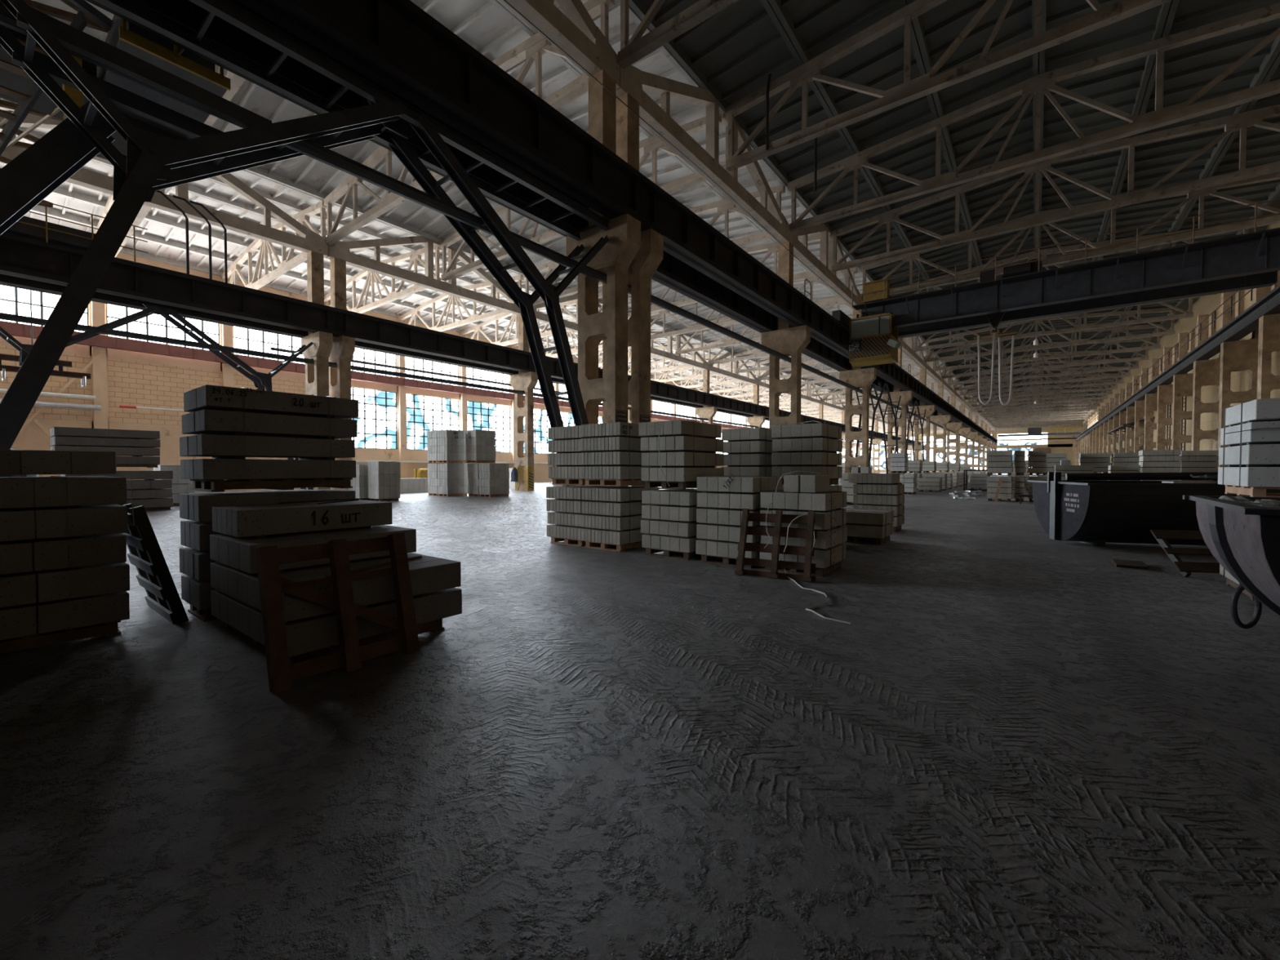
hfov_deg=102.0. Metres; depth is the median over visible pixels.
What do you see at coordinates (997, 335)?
spreader
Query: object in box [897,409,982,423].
roof truss
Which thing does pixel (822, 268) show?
truss
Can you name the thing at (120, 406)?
pipe
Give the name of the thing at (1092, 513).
tub
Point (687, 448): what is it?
pack
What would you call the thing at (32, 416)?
brace
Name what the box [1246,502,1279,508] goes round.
lump
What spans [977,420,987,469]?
concrete column
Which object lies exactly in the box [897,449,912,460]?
window
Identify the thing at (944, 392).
roof truss
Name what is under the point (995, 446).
concrete column
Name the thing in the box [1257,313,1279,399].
concrete column
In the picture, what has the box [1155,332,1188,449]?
concrete column
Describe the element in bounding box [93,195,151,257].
roof truss
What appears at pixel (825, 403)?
truss
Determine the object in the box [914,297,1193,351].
roof truss
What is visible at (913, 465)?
pack
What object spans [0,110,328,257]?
truss
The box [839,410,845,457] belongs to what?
concrete column
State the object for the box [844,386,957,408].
roof truss
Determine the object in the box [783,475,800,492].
block
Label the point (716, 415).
window
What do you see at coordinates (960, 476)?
pack
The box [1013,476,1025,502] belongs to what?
pack
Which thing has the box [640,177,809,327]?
beam
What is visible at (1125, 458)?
pack
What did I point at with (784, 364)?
roof truss
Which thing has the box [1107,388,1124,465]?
concrete column
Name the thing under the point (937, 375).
truss
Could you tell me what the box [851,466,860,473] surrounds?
block
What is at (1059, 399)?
roof truss
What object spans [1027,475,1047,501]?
pack
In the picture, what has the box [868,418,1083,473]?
wall
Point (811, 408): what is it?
roof truss
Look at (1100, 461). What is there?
pack
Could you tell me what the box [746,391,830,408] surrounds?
roof truss
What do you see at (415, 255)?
roof truss
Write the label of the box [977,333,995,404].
sling
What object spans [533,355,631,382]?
beam
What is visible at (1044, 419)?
roof truss
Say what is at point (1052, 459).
pack
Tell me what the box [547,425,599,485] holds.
pack
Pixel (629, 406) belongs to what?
concrete column
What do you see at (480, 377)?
window
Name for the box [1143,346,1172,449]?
concrete column
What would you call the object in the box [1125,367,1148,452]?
concrete column
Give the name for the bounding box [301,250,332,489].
concrete column
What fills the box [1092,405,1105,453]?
concrete column
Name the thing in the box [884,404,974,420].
roof truss
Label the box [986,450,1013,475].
pack
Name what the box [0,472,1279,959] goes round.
floor
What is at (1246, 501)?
lump
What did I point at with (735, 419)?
window
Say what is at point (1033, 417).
roof truss
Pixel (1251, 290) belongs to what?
railing
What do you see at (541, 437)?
window
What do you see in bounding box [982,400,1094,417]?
roof truss
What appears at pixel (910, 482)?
pack
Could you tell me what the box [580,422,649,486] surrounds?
pack
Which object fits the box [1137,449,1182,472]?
pack
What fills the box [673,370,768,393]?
roof truss
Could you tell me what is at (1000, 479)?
plank
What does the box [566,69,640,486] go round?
concrete column
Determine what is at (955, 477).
pack
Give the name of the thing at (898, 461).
pack
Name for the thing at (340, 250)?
truss
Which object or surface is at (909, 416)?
brace
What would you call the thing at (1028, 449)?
window
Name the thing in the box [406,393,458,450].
window
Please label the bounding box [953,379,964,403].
truss
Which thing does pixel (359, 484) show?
pack
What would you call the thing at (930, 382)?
roof truss
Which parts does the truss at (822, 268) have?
post, post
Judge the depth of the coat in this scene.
34.42 m
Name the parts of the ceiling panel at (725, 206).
post, post, post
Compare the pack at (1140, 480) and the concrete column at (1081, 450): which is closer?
the pack at (1140, 480)
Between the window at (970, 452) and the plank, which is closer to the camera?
the plank
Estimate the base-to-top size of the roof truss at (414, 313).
2.850 m
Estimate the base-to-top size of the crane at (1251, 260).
4.100 m
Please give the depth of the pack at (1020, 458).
23.09 m
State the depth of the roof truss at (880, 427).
138.03 m
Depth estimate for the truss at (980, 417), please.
104.60 m
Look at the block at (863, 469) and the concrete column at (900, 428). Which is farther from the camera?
the concrete column at (900, 428)
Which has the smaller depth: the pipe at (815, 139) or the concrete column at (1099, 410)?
the pipe at (815, 139)
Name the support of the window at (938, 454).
in the wall at (1058, 443)
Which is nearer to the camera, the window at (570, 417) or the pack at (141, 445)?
the pack at (141, 445)
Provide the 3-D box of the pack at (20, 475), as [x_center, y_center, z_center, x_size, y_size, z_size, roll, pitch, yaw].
[-15.864,0.197,12.681,1.500,2.025,1.500,1,2,37]
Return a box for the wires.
[503,0,995,433]
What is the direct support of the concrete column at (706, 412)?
on the floor
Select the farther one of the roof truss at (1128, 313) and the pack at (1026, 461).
the roof truss at (1128, 313)
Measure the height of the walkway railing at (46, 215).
1.337 m
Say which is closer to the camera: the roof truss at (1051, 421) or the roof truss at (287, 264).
the roof truss at (287, 264)
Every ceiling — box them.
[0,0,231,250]
[0,98,919,425]
[31,0,995,423]
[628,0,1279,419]
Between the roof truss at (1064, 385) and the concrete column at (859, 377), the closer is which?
the concrete column at (859, 377)
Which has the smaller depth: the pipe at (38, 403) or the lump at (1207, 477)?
the lump at (1207, 477)
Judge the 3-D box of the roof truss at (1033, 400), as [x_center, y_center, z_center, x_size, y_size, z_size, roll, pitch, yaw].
[75.634,-14.345,98.967,17.800,2.850,0.260,1,2,37]
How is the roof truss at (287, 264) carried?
attached to the ceiling at (165, 235)
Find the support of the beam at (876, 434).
on the concrete column at (860, 448)
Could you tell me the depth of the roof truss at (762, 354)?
51.36 m
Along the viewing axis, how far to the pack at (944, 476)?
34.32 m
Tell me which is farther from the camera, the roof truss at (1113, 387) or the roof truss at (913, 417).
the roof truss at (913, 417)
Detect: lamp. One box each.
[1033,336,1038,345]
[1033,349,1038,357]
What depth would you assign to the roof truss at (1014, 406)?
88.90 m
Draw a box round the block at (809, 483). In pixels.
[800,475,829,493]
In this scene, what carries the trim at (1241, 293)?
attached to the wall at (1239, 380)
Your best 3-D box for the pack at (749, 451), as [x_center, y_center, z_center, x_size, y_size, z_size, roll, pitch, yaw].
[2.427,-0.494,11.042,0.878,1.142,1.305,1,2,37]
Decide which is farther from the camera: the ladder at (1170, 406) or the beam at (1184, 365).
the ladder at (1170, 406)
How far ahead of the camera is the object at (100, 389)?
34.67 m
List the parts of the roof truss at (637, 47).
post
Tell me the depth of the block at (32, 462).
4.53 m
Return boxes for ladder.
[1166,404,1171,449]
[1180,395,1186,450]
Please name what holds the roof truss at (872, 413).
attached to the ceiling at (165, 235)
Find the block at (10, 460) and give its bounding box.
[0,449,20,475]
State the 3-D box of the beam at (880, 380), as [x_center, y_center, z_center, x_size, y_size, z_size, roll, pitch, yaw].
[16.883,-7.773,38.272,0.600,1.290,12.000,1,2,37]
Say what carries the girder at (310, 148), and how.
attached to the concrete column at (614, 260)
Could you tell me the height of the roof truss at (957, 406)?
2.850 m
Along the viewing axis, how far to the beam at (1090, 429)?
94.32 m
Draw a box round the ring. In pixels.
[1230,584,1262,629]
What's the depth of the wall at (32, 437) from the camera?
33.67 m
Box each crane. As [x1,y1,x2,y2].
[831,198,1279,367]
[997,426,1080,436]
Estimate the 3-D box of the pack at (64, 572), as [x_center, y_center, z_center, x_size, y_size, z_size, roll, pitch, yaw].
[-5.615,0.686,4.404,1.278,1.426,1.657,1,2,37]
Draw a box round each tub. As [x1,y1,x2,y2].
[1026,471,1279,546]
[1182,495,1279,615]
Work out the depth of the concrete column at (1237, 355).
27.04 m
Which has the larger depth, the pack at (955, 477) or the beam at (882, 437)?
the beam at (882, 437)
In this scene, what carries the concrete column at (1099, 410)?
on the floor
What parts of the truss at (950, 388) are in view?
post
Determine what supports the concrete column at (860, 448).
on the floor
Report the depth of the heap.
26.43 m
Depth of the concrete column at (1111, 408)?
79.65 m
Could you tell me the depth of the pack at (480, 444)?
27.55 m
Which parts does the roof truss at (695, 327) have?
post, post, post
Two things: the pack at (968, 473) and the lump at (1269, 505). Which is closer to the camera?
the lump at (1269, 505)
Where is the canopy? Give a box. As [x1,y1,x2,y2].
[1106,416,1155,435]
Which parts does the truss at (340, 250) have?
post, post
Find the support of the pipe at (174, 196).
on the beam at (20, 256)
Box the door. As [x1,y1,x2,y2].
[1035,448,1051,473]
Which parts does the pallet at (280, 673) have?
post, post, post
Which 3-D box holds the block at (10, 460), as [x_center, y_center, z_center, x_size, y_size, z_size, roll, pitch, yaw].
[-5.501,-0.150,4.402,0.330,0.211,0.287,1,2,37]
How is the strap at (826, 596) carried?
on the floor
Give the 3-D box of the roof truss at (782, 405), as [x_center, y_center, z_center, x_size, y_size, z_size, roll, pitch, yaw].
[33.211,-14.395,101.152,15.900,2.850,0.260,1,2,37]
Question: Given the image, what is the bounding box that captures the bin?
[508,467,524,488]
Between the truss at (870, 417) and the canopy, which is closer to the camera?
the canopy
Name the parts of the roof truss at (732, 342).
post, post, post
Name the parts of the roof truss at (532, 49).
post, post, post, post, post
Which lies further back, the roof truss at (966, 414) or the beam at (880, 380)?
the roof truss at (966, 414)
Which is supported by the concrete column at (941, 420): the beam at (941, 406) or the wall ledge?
the beam at (941, 406)
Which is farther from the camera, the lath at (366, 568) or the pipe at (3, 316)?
the pipe at (3, 316)
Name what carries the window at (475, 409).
in the wall at (32, 437)
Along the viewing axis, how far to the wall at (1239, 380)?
38.38 m
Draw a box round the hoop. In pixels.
[804,278,811,300]
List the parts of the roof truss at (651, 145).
post, post, post, post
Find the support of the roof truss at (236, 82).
attached to the ceiling at (491, 27)
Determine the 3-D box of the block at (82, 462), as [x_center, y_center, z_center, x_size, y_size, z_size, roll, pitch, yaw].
[-5.149,-0.161,4.863,0.330,0.211,0.287,1,2,37]
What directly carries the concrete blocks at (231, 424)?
on the pack at (195, 562)
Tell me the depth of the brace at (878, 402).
38.01 m
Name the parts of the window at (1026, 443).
pane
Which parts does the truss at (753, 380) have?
post, post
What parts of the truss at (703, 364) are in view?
post, post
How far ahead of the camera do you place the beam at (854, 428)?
93.92 m
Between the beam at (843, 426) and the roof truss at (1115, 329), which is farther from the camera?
the beam at (843, 426)
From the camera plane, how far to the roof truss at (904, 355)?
63.86 m
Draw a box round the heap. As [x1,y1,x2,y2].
[949,489,982,499]
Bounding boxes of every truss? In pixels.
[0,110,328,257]
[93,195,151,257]
[159,64,245,191]
[220,200,326,289]
[324,0,614,244]
[324,245,441,313]
[325,235,520,315]
[397,275,524,331]
[440,115,721,280]
[460,299,576,346]
[502,0,619,88]
[511,317,629,357]
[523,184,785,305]
[533,293,631,348]
[555,333,667,367]
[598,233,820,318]
[598,344,706,375]
[616,65,790,243]
[617,0,737,69]
[627,355,728,382]
[650,266,857,339]
[650,328,707,369]
[650,363,755,388]
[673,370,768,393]
[675,294,861,354]
[694,377,789,397]
[706,315,853,364]
[707,352,757,384]
[713,382,804,401]
[723,0,1172,171]
[730,387,819,405]
[733,337,907,373]
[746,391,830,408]
[756,341,922,380]
[757,370,791,395]
[759,395,843,411]
[779,399,844,413]
[780,351,929,384]
[783,402,861,416]
[787,2,1279,231]
[790,223,861,308]
[800,360,940,391]
[800,383,822,404]
[802,404,858,418]
[808,368,945,396]
[810,408,859,421]
[812,411,881,422]
[822,375,946,400]
[822,391,844,410]
[822,413,888,424]
[829,104,1279,271]
[829,417,886,426]
[834,381,955,404]
[835,416,899,427]
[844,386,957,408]
[844,421,894,428]
[854,391,963,409]
[855,420,894,430]
[859,171,1279,300]
[868,406,877,420]
[869,395,965,413]
[870,398,971,416]
[876,401,968,417]
[877,412,888,424]
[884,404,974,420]
[893,223,1248,294]
[894,408,975,421]
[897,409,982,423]
[900,335,925,367]
[901,293,1216,337]
[906,413,984,426]
[910,416,984,428]
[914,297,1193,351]
[924,306,1177,361]
[924,349,942,382]
[933,324,1163,370]
[941,337,1151,378]
[941,369,955,394]
[948,350,1141,384]
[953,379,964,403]
[955,358,1130,390]
[960,366,1125,395]
[963,390,972,409]
[964,373,1119,399]
[968,379,1114,403]
[971,384,1109,406]
[971,399,977,415]
[974,389,1105,409]
[977,393,1100,413]
[977,404,982,420]
[980,397,1097,415]
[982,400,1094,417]
[982,409,986,423]
[985,403,1092,419]
[986,406,1089,422]
[986,414,991,426]
[989,408,1087,423]
[990,411,1084,425]
[992,413,1082,426]
[994,415,1080,427]
[995,417,1079,429]
[996,418,1077,431]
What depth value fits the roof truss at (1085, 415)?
112.88 m
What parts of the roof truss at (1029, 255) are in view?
post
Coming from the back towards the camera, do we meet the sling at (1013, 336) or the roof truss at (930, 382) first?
the roof truss at (930, 382)
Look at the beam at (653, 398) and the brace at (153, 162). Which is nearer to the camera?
the brace at (153, 162)
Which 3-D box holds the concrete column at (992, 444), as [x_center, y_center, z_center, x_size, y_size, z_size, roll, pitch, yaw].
[86.680,-7.243,128.446,2.100,11.600,0.560,1,2,37]
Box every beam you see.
[0,231,337,336]
[0,274,307,337]
[0,290,91,387]
[85,0,588,236]
[235,0,647,226]
[333,307,534,372]
[355,340,518,375]
[516,370,564,384]
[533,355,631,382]
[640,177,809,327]
[650,250,774,333]
[650,380,715,407]
[650,395,702,408]
[700,405,751,417]
[713,394,764,416]
[763,405,791,417]
[770,313,848,371]
[800,414,827,424]
[805,299,875,368]
[826,420,845,432]
[847,358,890,392]
[852,426,862,431]
[868,430,881,438]
[875,363,912,391]
[881,432,893,439]
[888,382,916,406]
[906,438,912,444]
[911,376,935,405]
[915,398,935,415]
[933,393,951,415]
[950,405,962,422]
[961,413,971,427]
[970,420,977,431]
[977,425,983,435]
[982,429,987,438]
[987,432,991,440]
[991,435,995,442]
[1082,429,1088,436]
[1087,425,1093,433]
[1092,420,1101,429]
[1099,413,1110,425]
[1107,405,1121,419]
[1119,393,1137,411]
[1134,376,1160,400]
[1157,349,1198,386]
[1193,299,1266,361]
[1259,284,1279,316]
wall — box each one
[0,252,862,491]
[0,345,305,425]
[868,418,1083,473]
[1082,222,1279,462]
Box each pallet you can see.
[119,502,188,624]
[255,533,419,693]
[734,508,817,582]
[1150,529,1219,577]
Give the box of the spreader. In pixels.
[973,330,1017,338]
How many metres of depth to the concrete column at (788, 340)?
23.25 m
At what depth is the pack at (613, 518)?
9.49 m
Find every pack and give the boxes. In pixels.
[0,448,38,477]
[0,475,129,653]
[49,426,160,467]
[61,470,173,510]
[153,464,194,506]
[179,488,355,622]
[209,499,462,665]
[348,464,372,500]
[368,461,399,501]
[426,430,438,462]
[427,463,438,496]
[436,429,466,462]
[437,463,467,496]
[465,429,495,462]
[467,463,479,496]
[478,462,509,497]
[546,485,603,546]
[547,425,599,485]
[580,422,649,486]
[581,486,658,551]
[638,419,724,489]
[640,488,703,559]
[695,474,782,568]
[721,427,777,475]
[760,489,847,577]
[771,422,842,485]
[782,485,841,508]
[835,478,840,485]
[836,464,853,472]
[840,472,875,505]
[840,507,893,545]
[848,473,904,532]
[889,453,908,473]
[901,460,922,473]
[901,473,917,494]
[915,473,922,490]
[918,477,942,492]
[921,461,936,472]
[924,473,947,490]
[936,462,949,471]
[939,472,958,488]
[946,473,952,489]
[948,462,960,471]
[956,472,963,486]
[957,471,973,484]
[959,466,970,471]
[969,473,987,488]
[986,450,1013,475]
[986,475,1012,502]
[1008,473,1029,489]
[1011,460,1029,472]
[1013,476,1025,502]
[1014,450,1026,475]
[1027,450,1047,475]
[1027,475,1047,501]
[1039,453,1066,474]
[1054,465,1093,480]
[1078,453,1110,473]
[1107,465,1140,480]
[1111,452,1140,465]
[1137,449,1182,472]
[1139,480,1180,480]
[1178,449,1218,472]
[1180,480,1217,480]
[1217,397,1279,497]
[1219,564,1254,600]
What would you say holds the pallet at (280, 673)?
on the floor
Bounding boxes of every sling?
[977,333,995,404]
[998,335,1014,405]
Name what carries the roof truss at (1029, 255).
attached to the roof trusses at (731, 54)
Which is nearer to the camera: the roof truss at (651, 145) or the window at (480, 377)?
the roof truss at (651, 145)
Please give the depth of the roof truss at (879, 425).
133.45 m
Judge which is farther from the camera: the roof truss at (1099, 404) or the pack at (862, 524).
the roof truss at (1099, 404)
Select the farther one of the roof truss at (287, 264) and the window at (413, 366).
the window at (413, 366)
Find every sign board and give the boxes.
[615,409,627,422]
[640,414,650,422]
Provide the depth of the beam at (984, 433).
104.47 m
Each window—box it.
[0,287,88,332]
[106,303,219,350]
[232,326,305,364]
[351,349,396,377]
[351,386,397,448]
[405,358,458,386]
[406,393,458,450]
[466,368,510,393]
[467,400,510,452]
[523,408,553,453]
[560,411,575,426]
[653,400,671,416]
[675,404,693,419]
[715,412,728,423]
[732,414,743,426]
[871,450,885,469]
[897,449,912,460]
[921,448,955,462]
[960,448,986,469]
[996,432,1048,439]
[996,447,1032,460]
[997,439,1048,445]
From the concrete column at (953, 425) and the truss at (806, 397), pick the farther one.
the truss at (806, 397)
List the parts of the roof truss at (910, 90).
post, post, post, post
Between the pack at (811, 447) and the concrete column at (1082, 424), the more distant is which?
the concrete column at (1082, 424)
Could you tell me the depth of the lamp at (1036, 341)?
41.71 m
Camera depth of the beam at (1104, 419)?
74.70 m
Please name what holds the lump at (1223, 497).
on the bed
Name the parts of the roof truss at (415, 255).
post, post, post, post, post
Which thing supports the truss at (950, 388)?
on the concrete column at (941, 420)
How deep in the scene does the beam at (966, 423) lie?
75.93 m
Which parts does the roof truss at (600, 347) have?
post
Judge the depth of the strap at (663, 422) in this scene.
8.57 m
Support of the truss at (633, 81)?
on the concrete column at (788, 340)
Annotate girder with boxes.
[0,0,994,450]
[0,320,869,446]
[93,0,609,240]
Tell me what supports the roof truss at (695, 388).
attached to the ceiling at (165, 235)
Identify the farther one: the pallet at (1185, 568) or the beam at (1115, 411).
the beam at (1115, 411)
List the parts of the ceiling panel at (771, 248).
post, post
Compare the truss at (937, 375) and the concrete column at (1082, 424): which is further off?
the concrete column at (1082, 424)
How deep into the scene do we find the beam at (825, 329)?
25.40 m
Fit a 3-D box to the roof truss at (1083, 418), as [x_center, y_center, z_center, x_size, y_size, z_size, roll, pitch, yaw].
[90.195,-14.782,118.041,17.800,2.850,0.260,1,2,37]
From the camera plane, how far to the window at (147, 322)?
32.23 m
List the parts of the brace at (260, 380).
apex plate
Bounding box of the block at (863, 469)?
[860,466,871,473]
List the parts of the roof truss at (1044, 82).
post, post, post, post, post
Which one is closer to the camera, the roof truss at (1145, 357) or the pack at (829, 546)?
the pack at (829, 546)
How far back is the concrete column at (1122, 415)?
60.49 m
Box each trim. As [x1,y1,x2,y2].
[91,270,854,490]
[1150,270,1279,381]
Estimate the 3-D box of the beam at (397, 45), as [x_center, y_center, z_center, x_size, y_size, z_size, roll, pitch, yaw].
[-3.686,-7.096,8.691,0.600,1.290,12.000,1,2,37]
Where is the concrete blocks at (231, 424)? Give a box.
[179,384,358,492]
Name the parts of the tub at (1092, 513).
plate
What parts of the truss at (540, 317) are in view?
post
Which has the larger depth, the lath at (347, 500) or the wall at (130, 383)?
the wall at (130, 383)
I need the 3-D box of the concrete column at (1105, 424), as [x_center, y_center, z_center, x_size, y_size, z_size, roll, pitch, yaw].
[67.990,-6.289,74.789,1.600,12.150,0.560,1,2,37]
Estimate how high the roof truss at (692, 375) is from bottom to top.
2.850 m
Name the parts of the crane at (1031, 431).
railing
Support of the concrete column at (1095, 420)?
on the floor
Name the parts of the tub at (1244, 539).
plate, plate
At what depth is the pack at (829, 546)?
7.33 m
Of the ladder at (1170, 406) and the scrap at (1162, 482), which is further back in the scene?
the ladder at (1170, 406)
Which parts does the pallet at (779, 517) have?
post, post, post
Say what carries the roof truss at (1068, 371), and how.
attached to the roof trusses at (731, 54)
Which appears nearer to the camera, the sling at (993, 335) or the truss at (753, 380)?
the sling at (993, 335)
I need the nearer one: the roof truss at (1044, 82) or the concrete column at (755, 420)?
the roof truss at (1044, 82)
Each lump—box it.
[1190,474,1217,480]
[1217,495,1249,501]
[1230,499,1252,503]
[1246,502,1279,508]
[1252,499,1279,505]
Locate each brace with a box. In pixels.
[0,0,608,485]
[0,303,313,489]
[0,352,102,437]
[853,381,901,473]
[894,400,926,472]
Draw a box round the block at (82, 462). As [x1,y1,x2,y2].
[70,450,116,474]
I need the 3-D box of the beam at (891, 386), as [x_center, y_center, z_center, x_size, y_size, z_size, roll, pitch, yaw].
[24.163,-7.992,47.809,0.600,1.290,12.000,1,2,37]
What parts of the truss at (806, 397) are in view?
post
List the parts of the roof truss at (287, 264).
post, post, post, post, post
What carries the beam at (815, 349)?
on the concrete column at (788, 340)
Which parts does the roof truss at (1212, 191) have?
post, post, post, post, post, post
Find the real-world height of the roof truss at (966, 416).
2.850 m
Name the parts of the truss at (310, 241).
post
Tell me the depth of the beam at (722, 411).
59.58 m
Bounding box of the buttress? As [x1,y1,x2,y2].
[1212,425,1216,450]
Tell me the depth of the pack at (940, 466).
46.19 m
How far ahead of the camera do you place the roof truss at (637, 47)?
12.96 m
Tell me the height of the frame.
1.390 m
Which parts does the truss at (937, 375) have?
post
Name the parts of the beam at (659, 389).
rail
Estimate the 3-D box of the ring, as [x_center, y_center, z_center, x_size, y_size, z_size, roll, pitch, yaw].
[5.617,1.129,4.798,0.272,0.504,0.044,0,1,0]
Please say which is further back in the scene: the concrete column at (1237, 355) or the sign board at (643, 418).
the concrete column at (1237, 355)
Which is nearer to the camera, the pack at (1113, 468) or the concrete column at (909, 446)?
the pack at (1113, 468)
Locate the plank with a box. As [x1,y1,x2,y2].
[994,477,1002,501]
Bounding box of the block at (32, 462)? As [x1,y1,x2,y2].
[20,449,71,474]
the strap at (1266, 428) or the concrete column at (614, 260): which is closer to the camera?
the strap at (1266, 428)
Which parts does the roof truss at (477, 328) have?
post, post, post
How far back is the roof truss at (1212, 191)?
25.73 m
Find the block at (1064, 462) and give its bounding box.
[1060,459,1071,465]
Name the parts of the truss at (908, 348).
post, post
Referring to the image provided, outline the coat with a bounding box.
[511,467,518,481]
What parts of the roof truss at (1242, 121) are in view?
post, post, post, post, post, post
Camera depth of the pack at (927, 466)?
40.22 m
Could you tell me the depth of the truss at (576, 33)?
12.51 m
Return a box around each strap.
[130,475,134,525]
[658,422,670,486]
[764,471,822,548]
[779,558,850,624]
[783,513,807,551]
[1226,427,1279,434]
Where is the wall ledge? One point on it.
(417, 461)
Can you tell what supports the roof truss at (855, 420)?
attached to the ceiling at (165, 235)
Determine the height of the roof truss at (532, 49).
2.850 m
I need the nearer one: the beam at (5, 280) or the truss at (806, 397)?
the beam at (5, 280)
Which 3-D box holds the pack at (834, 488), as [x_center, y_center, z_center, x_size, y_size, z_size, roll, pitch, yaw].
[3.298,0.687,10.216,0.998,1.158,1.225,1,2,37]
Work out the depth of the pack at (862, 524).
10.29 m
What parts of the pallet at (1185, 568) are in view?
post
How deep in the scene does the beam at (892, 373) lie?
37.69 m
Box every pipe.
[0,312,924,452]
[0,388,95,399]
[0,398,101,410]
[119,404,186,412]
[155,190,189,274]
[173,195,212,279]
[189,200,227,283]
[269,346,565,396]
[765,73,771,150]
[813,122,818,191]
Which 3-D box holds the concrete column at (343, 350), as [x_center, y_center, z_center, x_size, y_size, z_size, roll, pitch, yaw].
[-14.688,-4.881,25.319,2.100,11.600,0.560,1,2,37]
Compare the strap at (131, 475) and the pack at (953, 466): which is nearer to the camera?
the strap at (131, 475)
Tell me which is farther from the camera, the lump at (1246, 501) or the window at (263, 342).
the window at (263, 342)
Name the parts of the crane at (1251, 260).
railing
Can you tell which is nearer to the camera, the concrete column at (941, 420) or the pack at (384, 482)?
the pack at (384, 482)
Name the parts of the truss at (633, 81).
post, post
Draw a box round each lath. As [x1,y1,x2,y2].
[278,498,358,504]
[325,555,422,577]
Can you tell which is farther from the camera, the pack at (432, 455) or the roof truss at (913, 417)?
the roof truss at (913, 417)
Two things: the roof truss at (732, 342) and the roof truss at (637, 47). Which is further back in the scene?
the roof truss at (732, 342)
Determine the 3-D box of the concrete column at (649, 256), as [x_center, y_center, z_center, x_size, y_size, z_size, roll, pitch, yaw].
[-0.379,-4.631,14.401,2.100,11.600,0.560,1,2,37]
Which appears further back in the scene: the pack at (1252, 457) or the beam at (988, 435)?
the beam at (988, 435)
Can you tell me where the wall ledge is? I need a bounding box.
[355,460,547,463]
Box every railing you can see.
[17,203,147,262]
[1071,271,1277,439]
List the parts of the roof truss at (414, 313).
post, post, post, post, post, post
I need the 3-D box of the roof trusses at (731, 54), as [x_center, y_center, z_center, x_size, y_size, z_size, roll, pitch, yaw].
[48.763,-14.822,63.036,18.850,1.250,198.600,1,2,37]
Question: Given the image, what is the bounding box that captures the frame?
[963,469,990,491]
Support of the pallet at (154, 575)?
on the floor
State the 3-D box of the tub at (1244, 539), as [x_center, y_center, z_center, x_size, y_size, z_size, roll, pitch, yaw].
[5.752,0.799,3.523,2.600,1.240,2.250,1,2,39]
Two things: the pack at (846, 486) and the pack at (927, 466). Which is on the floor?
the pack at (846, 486)
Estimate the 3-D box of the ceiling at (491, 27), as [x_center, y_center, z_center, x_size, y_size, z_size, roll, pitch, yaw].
[34.116,-15.078,74.211,18.000,1.250,198.600,1,2,37]
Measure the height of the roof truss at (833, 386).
2.850 m
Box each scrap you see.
[1111,559,1148,569]
[1161,481,1216,483]
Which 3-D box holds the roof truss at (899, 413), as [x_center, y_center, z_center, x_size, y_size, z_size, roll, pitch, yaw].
[54.045,-14.377,100.348,17.800,2.850,0.260,1,2,37]
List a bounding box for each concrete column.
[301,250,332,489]
[328,257,355,490]
[510,315,537,490]
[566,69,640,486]
[601,92,662,486]
[627,404,631,422]
[696,369,716,423]
[746,384,764,427]
[760,240,810,429]
[818,404,823,419]
[839,308,875,472]
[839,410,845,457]
[856,417,862,466]
[872,420,881,473]
[882,344,912,473]
[898,427,901,453]
[906,430,912,472]
[910,366,934,472]
[930,382,951,472]
[946,394,962,471]
[954,403,970,466]
[963,409,977,471]
[974,415,982,469]
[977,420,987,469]
[982,423,991,473]
[986,426,995,472]
[989,430,997,473]
[1072,427,1079,465]
[1073,426,1081,465]
[1075,424,1083,465]
[1076,422,1085,465]
[1078,421,1087,465]
[1080,418,1089,453]
[1082,417,1092,453]
[1084,414,1095,453]
[1086,411,1097,453]
[1088,408,1101,453]
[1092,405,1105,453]
[1095,402,1109,453]
[1098,398,1114,453]
[1102,393,1119,462]
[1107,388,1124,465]
[1112,382,1131,453]
[1118,375,1139,453]
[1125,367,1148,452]
[1133,358,1159,452]
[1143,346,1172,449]
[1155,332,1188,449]
[1171,314,1208,449]
[1191,291,1235,467]
[1217,286,1271,467]
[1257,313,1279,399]
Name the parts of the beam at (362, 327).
rail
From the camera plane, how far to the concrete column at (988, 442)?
118.61 m
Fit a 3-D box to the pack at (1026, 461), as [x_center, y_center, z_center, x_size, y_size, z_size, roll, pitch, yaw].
[26.306,-0.926,35.950,1.214,0.865,1.107,1,2,37]
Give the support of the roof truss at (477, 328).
attached to the ceiling at (165, 235)
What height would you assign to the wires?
0.243 m
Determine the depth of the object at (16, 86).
8.52 m
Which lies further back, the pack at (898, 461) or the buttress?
the buttress
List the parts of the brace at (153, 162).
apex plate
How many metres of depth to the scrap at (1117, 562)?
7.85 m
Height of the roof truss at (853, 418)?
2.850 m
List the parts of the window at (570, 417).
pane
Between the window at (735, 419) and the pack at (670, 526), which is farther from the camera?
the window at (735, 419)
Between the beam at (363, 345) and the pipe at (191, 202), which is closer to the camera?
the pipe at (191, 202)
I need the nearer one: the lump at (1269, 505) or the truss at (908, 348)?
the lump at (1269, 505)

